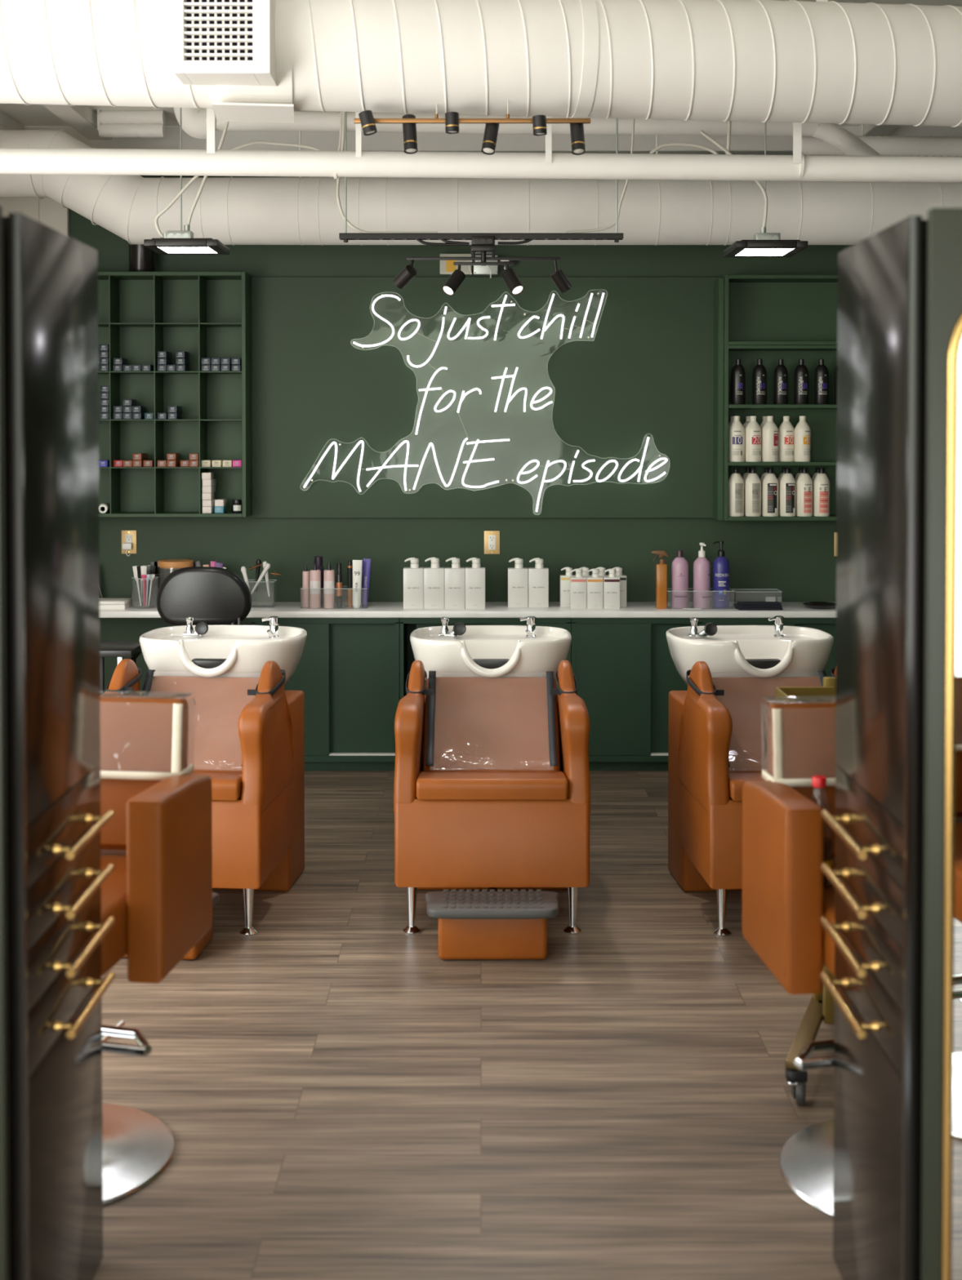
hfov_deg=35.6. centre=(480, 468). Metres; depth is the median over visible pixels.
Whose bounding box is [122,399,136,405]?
box
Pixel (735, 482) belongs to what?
bottle
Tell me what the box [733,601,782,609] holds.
folded towel
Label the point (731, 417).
bottle
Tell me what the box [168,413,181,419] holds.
box
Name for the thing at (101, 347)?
box
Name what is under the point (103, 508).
tape roll
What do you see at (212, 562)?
clip
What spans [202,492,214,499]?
box
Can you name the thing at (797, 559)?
wall
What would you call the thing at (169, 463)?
box
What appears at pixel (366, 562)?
tube
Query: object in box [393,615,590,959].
chair
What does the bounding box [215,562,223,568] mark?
clip
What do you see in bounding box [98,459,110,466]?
box
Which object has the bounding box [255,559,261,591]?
clip
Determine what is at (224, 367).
box
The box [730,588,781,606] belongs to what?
clear tray
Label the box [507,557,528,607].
pump bottle
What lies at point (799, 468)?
bottle
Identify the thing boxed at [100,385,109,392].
box
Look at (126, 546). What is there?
charger
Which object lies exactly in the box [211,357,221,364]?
box
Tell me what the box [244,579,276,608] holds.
box
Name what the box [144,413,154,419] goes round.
box
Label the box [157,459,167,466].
box
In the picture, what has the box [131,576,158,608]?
cup
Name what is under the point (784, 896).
chair
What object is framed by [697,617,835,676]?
base cabinet
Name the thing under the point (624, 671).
base cabinet
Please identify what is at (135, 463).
box
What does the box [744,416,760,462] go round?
bottle
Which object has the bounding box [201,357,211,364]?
box
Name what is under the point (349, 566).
bottle
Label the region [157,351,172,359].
box
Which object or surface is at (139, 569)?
brush
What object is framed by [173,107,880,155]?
ceiling pipe
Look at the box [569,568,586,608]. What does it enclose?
pump bottle
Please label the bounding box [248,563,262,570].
clip
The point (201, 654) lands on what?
basin
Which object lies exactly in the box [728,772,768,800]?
seat cushion
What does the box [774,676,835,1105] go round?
trolley
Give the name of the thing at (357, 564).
tube
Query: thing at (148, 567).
brush
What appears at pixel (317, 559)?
bottle
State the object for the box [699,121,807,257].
led panel light
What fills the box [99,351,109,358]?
box
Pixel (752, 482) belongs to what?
bottle
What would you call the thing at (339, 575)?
bottle
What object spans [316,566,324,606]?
bottle
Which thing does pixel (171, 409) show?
box
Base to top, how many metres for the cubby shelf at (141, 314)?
1.231 m
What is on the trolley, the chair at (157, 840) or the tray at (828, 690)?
the tray at (828, 690)
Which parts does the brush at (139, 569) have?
handle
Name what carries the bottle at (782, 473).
on the shelf at (769, 318)
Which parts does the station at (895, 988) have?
handle, handle, handle, handle, door, drawer, drawer, drawer, drawer, tall door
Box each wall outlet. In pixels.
[121,530,137,553]
[484,530,499,554]
[833,532,835,555]
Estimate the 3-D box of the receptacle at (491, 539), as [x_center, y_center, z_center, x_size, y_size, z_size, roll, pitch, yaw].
[0.057,0.380,7.743,0.037,0.075,0.004,0,1,0]
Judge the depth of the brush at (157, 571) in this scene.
7.61 m
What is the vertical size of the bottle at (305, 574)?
0.216 m
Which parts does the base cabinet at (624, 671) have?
sliding door, rail, sliding door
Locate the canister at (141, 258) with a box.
[128,243,155,271]
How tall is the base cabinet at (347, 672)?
0.767 m
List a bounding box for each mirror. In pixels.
[0,205,9,1279]
[920,208,961,1279]
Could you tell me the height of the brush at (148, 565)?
0.202 m
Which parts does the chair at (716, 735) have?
armrest, leg, backrest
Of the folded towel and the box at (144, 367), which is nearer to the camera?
the folded towel
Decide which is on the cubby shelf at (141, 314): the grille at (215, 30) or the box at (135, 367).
the box at (135, 367)
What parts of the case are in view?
case lid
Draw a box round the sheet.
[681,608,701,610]
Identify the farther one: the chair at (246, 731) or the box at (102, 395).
the box at (102, 395)
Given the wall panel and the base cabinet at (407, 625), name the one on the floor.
the base cabinet at (407, 625)
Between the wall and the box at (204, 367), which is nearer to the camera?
the box at (204, 367)
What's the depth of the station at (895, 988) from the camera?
2.53 m
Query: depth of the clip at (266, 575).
7.54 m
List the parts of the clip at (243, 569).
clip blade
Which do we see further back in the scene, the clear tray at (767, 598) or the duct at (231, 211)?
the clear tray at (767, 598)
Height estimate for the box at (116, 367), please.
0.034 m
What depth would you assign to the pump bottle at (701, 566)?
7.45 m
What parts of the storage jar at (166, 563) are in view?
wooden lid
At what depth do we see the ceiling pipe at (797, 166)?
5.44 m
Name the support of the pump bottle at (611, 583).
on the countertop
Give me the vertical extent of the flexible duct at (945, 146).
0.279 m
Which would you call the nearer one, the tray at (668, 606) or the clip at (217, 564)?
the tray at (668, 606)
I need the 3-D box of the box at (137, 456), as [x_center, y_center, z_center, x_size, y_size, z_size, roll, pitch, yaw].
[-1.727,-0.062,7.608,0.045,0.034,0.126,0,1,3]
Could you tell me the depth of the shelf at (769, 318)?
7.71 m
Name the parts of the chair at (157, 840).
seat, backrest, armrest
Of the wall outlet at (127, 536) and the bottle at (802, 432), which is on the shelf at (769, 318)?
the bottle at (802, 432)
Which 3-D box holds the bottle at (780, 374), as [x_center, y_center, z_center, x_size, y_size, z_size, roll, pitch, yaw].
[1.513,-0.440,7.577,0.070,0.230,0.071,0,1,0]
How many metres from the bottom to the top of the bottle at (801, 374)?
0.230 m
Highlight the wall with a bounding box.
[69,155,949,692]
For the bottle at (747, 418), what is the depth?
7.66 m
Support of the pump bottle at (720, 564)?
in the tray at (668, 606)
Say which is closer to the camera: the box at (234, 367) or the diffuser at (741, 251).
the diffuser at (741, 251)
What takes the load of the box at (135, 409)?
on the box at (135, 415)
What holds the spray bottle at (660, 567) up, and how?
on the countertop
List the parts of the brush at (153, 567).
handle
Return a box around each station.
[0,205,115,1279]
[819,208,961,1279]
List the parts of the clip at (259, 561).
clip blade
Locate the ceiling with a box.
[0,0,961,126]
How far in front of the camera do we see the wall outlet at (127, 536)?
7.74 m
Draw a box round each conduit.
[231,111,342,151]
[336,111,437,233]
[565,118,634,233]
[648,120,730,154]
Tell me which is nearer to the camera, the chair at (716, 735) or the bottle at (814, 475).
the chair at (716, 735)
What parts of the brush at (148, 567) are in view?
handle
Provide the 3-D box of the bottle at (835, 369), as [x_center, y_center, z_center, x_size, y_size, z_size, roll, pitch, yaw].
[1.819,-0.440,7.577,0.070,0.230,0.071,0,1,0]
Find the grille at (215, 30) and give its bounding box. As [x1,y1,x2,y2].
[183,0,253,61]
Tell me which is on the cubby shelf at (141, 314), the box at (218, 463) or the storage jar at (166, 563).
the box at (218, 463)
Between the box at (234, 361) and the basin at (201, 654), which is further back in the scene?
the box at (234, 361)
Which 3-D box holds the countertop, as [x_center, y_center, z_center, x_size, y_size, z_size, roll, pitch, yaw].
[-0.100,0.708,7.546,5.000,0.032,0.420,0,1,0]
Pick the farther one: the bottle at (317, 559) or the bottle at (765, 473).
the bottle at (765, 473)
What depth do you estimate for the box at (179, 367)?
7.54 m
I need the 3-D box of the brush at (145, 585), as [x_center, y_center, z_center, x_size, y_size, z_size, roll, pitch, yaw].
[-1.672,0.583,7.484,0.029,0.201,0.010,1,1,-1]
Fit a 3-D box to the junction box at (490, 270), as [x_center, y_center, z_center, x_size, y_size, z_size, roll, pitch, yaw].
[0.012,-1.035,7.686,0.149,0.119,0.068,0,1,0]
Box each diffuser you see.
[159,247,216,253]
[735,248,794,255]
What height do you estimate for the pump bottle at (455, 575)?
0.254 m
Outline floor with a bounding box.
[93,770,842,1279]
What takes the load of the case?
on the countertop
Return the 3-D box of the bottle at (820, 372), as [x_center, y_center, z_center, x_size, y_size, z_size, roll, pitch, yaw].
[1.718,-0.440,7.577,0.070,0.230,0.071,0,1,0]
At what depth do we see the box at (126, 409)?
7.55 m
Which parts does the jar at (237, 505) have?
lid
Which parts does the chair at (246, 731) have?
armrest, backrest, leg, armrest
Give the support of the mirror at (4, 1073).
attached to the station at (52, 988)
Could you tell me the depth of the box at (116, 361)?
7.55 m
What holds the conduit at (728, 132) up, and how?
hanging from the ceiling
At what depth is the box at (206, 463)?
7.56 m
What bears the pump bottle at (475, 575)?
on the countertop
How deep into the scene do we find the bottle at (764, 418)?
7.66 m
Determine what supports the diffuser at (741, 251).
attached to the led panel light at (763, 244)
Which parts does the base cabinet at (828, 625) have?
sliding door, rail, sliding door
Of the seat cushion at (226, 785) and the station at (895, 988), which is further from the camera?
the seat cushion at (226, 785)
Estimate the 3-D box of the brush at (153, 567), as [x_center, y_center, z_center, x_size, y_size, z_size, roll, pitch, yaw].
[-1.642,0.582,7.493,0.039,0.202,0.010,0,1,-14]
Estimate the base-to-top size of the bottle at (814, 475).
0.244 m
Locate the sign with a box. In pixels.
[300,289,669,515]
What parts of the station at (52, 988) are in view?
tall door, drawer, drawer, drawer, drawer, door, handle, handle, handle, handle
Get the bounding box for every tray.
[300,586,368,608]
[666,588,733,608]
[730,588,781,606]
[774,676,835,702]
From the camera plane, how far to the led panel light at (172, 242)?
6.07 m
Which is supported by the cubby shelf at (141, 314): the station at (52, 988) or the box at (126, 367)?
the box at (126, 367)
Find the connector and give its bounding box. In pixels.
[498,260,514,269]
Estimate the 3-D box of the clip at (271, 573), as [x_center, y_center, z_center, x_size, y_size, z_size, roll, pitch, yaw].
[-1.027,0.524,7.513,0.055,0.018,0.026,0,1,0]
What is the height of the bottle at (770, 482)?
0.244 m
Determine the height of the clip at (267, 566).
0.156 m
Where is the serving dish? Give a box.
[802,601,835,608]
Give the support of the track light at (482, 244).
hanging from the ceiling
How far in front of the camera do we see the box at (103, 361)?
7.54 m
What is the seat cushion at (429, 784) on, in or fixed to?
on the chair at (491, 789)
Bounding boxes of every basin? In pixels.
[139,616,306,686]
[409,615,571,680]
[665,615,833,686]
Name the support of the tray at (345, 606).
on the countertop
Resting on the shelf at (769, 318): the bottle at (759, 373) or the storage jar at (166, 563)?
the bottle at (759, 373)
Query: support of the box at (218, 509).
on the cubby shelf at (141, 314)
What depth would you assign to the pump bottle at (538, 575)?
7.49 m
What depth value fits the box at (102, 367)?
7.54 m
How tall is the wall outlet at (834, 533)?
0.123 m
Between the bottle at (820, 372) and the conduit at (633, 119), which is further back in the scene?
the bottle at (820, 372)
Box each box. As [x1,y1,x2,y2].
[98,344,109,351]
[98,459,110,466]
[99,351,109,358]
[99,357,109,364]
[99,364,109,371]
[99,392,109,399]
[99,405,109,413]
[99,413,109,419]
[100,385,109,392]
[100,399,109,405]
[112,364,123,371]
[113,358,128,364]
[113,405,123,413]
[113,413,123,419]
[113,459,128,466]
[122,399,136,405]
[122,413,132,419]
[123,364,132,371]
[123,405,132,413]
[123,459,133,466]
[132,364,142,371]
[132,405,146,413]
[132,413,144,419]
[132,453,147,460]
[132,459,146,466]
[141,364,154,371]
[143,459,154,466]
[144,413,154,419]
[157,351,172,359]
[157,357,172,364]
[157,364,166,371]
[157,413,168,419]
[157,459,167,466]
[166,364,176,371]
[166,459,181,466]
[167,453,179,460]
[168,405,182,413]
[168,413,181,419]
[175,351,189,359]
[176,357,189,365]
[176,364,190,371]
[180,459,189,466]
[189,453,199,460]
[189,460,199,466]
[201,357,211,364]
[201,364,211,371]
[201,459,213,466]
[201,471,213,479]
[202,479,216,486]
[202,485,215,493]
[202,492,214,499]
[202,498,216,506]
[202,506,214,513]
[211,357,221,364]
[211,364,221,371]
[212,459,225,466]
[214,498,227,506]
[214,506,226,513]
[221,357,231,365]
[221,364,231,371]
[222,459,234,466]
[231,357,241,364]
[231,364,241,371]
[232,459,241,466]
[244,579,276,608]
[468,254,497,278]
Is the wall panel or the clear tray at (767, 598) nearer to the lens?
the clear tray at (767, 598)
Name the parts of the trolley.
post, post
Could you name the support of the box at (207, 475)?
on the box at (206, 482)
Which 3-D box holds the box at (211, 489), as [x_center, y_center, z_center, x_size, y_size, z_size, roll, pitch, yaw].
[-1.379,0.103,7.609,0.045,0.034,0.125,0,1,1]
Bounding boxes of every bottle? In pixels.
[302,564,309,607]
[309,564,320,608]
[314,555,324,606]
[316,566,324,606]
[324,561,334,608]
[336,563,342,608]
[346,560,352,606]
[403,557,423,608]
[423,557,444,608]
[444,557,465,608]
[465,557,484,608]
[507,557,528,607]
[528,557,548,607]
[560,567,575,607]
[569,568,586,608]
[578,567,591,577]
[586,568,603,608]
[595,567,608,577]
[602,568,619,608]
[612,567,626,607]
[650,550,667,608]
[671,550,688,608]
[693,542,710,608]
[712,541,728,608]
[728,416,733,428]
[728,416,744,462]
[728,467,743,516]
[730,359,745,404]
[742,416,749,428]
[742,467,750,515]
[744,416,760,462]
[744,467,760,516]
[751,359,766,404]
[759,416,766,461]
[760,467,767,515]
[761,416,777,462]
[761,467,777,516]
[773,359,787,404]
[777,416,794,462]
[777,467,784,515]
[778,467,795,516]
[793,359,808,404]
[793,416,810,462]
[794,467,801,515]
[795,467,812,516]
[809,775,832,885]
[810,467,818,515]
[813,359,827,404]
[813,467,829,516]
[833,366,836,404]
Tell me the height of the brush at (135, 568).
0.202 m
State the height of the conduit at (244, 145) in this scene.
0.450 m
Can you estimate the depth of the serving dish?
7.48 m
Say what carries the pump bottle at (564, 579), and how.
on the countertop
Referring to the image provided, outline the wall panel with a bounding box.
[250,276,720,518]
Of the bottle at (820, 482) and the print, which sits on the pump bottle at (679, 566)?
the print
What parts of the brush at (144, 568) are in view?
handle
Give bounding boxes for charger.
[122,542,132,556]
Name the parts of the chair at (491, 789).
armrest, leg, footrest rail, backrest, leg, armrest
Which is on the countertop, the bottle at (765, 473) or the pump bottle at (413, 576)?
the pump bottle at (413, 576)
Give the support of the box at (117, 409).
on the box at (116, 415)
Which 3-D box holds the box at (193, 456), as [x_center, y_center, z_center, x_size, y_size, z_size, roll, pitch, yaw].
[-1.446,-0.062,7.612,0.045,0.034,0.126,0,1,-1]
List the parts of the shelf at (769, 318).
panel, panel, shelf, shelf, shelf, panel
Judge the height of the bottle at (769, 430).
0.231 m
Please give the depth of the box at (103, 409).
7.54 m
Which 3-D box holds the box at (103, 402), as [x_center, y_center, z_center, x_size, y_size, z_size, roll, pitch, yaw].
[-1.893,-0.335,7.603,0.045,0.034,0.126,0,1,-2]
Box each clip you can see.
[193,560,201,566]
[210,560,216,567]
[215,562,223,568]
[240,566,250,591]
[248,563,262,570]
[250,563,270,594]
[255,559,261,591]
[262,561,270,596]
[270,572,281,575]
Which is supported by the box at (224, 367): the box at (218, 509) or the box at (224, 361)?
the box at (224, 361)
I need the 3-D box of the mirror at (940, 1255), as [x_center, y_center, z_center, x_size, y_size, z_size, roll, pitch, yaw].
[1.061,0.568,2.447,0.668,1.981,0.040,0,1,0]
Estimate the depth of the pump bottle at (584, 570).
7.52 m
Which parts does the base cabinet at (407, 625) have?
sliding door, rail, sliding door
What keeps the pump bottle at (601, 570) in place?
on the countertop
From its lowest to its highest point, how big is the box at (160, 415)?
0.034 m
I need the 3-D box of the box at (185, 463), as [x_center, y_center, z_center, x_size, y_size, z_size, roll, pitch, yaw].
[-1.491,-0.028,7.621,0.045,0.034,0.126,0,1,2]
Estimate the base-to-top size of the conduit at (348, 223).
0.729 m
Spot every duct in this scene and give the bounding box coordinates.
[0,0,961,127]
[0,110,961,245]
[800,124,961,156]
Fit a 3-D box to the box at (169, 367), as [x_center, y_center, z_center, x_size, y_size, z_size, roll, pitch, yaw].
[-1.558,-0.508,7.608,0.045,0.034,0.126,0,1,0]
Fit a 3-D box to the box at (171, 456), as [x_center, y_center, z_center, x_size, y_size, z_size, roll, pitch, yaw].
[-1.561,-0.062,7.617,0.045,0.034,0.126,0,1,-2]
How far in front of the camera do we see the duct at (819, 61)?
4.91 m
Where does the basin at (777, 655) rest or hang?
in the chair at (716, 735)
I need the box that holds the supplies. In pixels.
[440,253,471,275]
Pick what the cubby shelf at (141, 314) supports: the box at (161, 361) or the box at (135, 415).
the box at (135, 415)
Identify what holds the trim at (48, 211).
attached to the wall
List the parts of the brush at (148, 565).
handle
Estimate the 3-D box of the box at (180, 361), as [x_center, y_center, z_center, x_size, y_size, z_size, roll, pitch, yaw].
[-1.510,-0.543,7.602,0.045,0.034,0.126,0,1,0]
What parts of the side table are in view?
leg, leg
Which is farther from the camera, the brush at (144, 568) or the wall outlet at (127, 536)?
the wall outlet at (127, 536)
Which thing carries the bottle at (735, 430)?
on the shelf at (769, 318)
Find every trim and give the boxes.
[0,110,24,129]
[0,196,70,236]
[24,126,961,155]
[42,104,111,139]
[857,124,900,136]
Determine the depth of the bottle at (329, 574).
7.44 m
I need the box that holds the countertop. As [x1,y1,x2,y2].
[99,601,835,617]
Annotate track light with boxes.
[338,111,622,296]
[353,100,590,155]
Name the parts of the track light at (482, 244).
threaded rod, head stem, canopy stem, head stem, threaded rod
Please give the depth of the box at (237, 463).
7.56 m
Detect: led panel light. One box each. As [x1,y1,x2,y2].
[143,107,229,254]
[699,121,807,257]
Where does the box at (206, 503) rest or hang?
on the box at (205, 509)
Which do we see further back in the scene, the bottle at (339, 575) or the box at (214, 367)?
the box at (214, 367)
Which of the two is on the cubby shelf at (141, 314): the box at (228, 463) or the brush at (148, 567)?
the box at (228, 463)
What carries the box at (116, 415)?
on the cubby shelf at (141, 314)
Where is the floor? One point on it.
(339, 1097)
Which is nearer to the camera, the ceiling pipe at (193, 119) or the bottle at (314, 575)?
the ceiling pipe at (193, 119)
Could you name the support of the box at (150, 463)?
on the cubby shelf at (141, 314)
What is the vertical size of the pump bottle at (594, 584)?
0.198 m
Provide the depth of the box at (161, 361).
7.54 m
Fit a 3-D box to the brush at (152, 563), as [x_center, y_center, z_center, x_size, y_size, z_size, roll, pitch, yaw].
[-1.659,0.576,7.614,0.040,0.212,0.012,0,1,0]
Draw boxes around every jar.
[157,559,193,586]
[231,499,242,513]
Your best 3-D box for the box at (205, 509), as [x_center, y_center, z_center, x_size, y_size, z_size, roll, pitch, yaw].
[-1.381,0.206,7.614,0.045,0.034,0.125,0,1,-2]
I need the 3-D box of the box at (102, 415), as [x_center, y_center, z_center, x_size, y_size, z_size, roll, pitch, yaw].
[-1.894,-0.267,7.602,0.045,0.034,0.126,0,1,-2]
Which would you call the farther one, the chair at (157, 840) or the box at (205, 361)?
the box at (205, 361)
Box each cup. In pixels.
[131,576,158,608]
[149,573,164,605]
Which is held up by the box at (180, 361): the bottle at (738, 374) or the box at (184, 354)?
the box at (184, 354)
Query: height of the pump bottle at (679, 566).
0.286 m
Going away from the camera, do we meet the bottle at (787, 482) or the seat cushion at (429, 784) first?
the seat cushion at (429, 784)
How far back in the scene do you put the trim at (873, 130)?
7.36 m
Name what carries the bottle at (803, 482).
on the shelf at (769, 318)
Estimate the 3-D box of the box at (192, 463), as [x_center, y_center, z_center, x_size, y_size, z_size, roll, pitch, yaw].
[-1.442,-0.028,7.612,0.045,0.034,0.126,0,1,3]
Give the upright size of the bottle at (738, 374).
0.230 m
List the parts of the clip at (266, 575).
clip blade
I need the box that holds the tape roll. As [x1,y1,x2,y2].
[98,502,110,513]
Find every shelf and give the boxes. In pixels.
[97,271,251,517]
[712,275,837,520]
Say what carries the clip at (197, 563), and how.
in the bowl
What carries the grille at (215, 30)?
attached to the duct at (819, 61)
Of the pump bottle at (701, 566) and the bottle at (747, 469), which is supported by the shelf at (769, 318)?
the bottle at (747, 469)
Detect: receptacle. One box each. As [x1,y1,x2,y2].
[125,534,132,542]
[488,535,495,549]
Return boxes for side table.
[99,641,142,693]
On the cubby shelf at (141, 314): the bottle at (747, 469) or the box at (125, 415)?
the box at (125, 415)
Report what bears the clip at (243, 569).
in the box at (274, 605)
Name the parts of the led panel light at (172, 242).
suspension rod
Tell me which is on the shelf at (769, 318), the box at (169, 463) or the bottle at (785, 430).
the bottle at (785, 430)
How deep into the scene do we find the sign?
7.65 m
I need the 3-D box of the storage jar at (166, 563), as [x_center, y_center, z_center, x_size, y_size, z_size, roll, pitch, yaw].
[-1.534,0.576,7.544,0.176,0.231,0.176,0,1,0]
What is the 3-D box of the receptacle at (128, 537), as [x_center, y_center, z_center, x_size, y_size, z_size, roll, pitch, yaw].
[-1.816,0.377,7.743,0.036,0.075,0.004,0,1,0]
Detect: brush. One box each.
[132,565,141,605]
[136,565,142,605]
[140,565,146,606]
[144,579,146,605]
[146,565,151,605]
[147,564,151,605]
[148,565,155,605]
[149,561,157,573]
[154,561,162,573]
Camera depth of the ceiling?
7.19 m
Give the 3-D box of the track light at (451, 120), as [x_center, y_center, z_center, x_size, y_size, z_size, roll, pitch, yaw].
[-0.029,-1.359,4.971,0.785,0.629,0.112,0,1,0]
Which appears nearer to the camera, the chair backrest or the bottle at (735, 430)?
the chair backrest
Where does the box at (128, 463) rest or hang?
on the cubby shelf at (141, 314)
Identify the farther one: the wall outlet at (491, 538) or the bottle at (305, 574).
the wall outlet at (491, 538)
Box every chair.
[98,690,212,1205]
[102,616,306,959]
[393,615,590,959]
[665,615,835,936]
[742,696,836,1216]
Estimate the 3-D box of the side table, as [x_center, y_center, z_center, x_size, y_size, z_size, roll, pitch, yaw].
[-1.706,1.161,6.926,0.260,0.688,0.300,0,1,0]
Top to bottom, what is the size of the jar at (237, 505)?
0.068 m
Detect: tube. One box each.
[352,560,362,608]
[361,558,370,606]
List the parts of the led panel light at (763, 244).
suspension rod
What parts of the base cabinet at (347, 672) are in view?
sliding door, rail, sliding door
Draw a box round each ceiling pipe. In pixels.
[0,108,961,182]
[97,109,165,137]
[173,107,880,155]
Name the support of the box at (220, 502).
on the box at (218, 509)
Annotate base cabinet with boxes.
[251,617,399,770]
[400,617,570,699]
[570,617,697,770]
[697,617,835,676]
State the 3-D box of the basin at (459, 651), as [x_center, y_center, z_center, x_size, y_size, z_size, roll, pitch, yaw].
[0.037,0.709,5.696,0.612,0.263,0.481,0,1,0]
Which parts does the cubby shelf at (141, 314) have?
panel, shelf, shelf, shelf, shelf, panel, panel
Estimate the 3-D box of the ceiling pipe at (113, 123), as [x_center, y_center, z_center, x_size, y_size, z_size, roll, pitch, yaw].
[-1.681,-1.659,7.217,0.313,0.133,0.070,0,1,0]
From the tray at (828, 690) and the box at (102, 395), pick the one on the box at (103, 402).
the box at (102, 395)
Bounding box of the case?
[99,597,131,609]
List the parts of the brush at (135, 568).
handle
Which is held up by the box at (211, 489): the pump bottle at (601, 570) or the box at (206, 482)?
the box at (206, 482)
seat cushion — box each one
[190,771,241,799]
[416,771,568,799]
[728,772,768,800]
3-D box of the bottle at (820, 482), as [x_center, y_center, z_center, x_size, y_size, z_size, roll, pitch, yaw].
[1.723,0.117,7.594,0.081,0.244,0.082,0,1,0]
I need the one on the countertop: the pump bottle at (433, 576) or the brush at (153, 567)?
the pump bottle at (433, 576)
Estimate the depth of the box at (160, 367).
7.54 m
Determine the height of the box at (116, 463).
0.034 m
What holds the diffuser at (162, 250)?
attached to the led panel light at (172, 242)
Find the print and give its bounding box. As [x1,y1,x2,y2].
[673,595,686,597]
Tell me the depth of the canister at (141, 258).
7.55 m

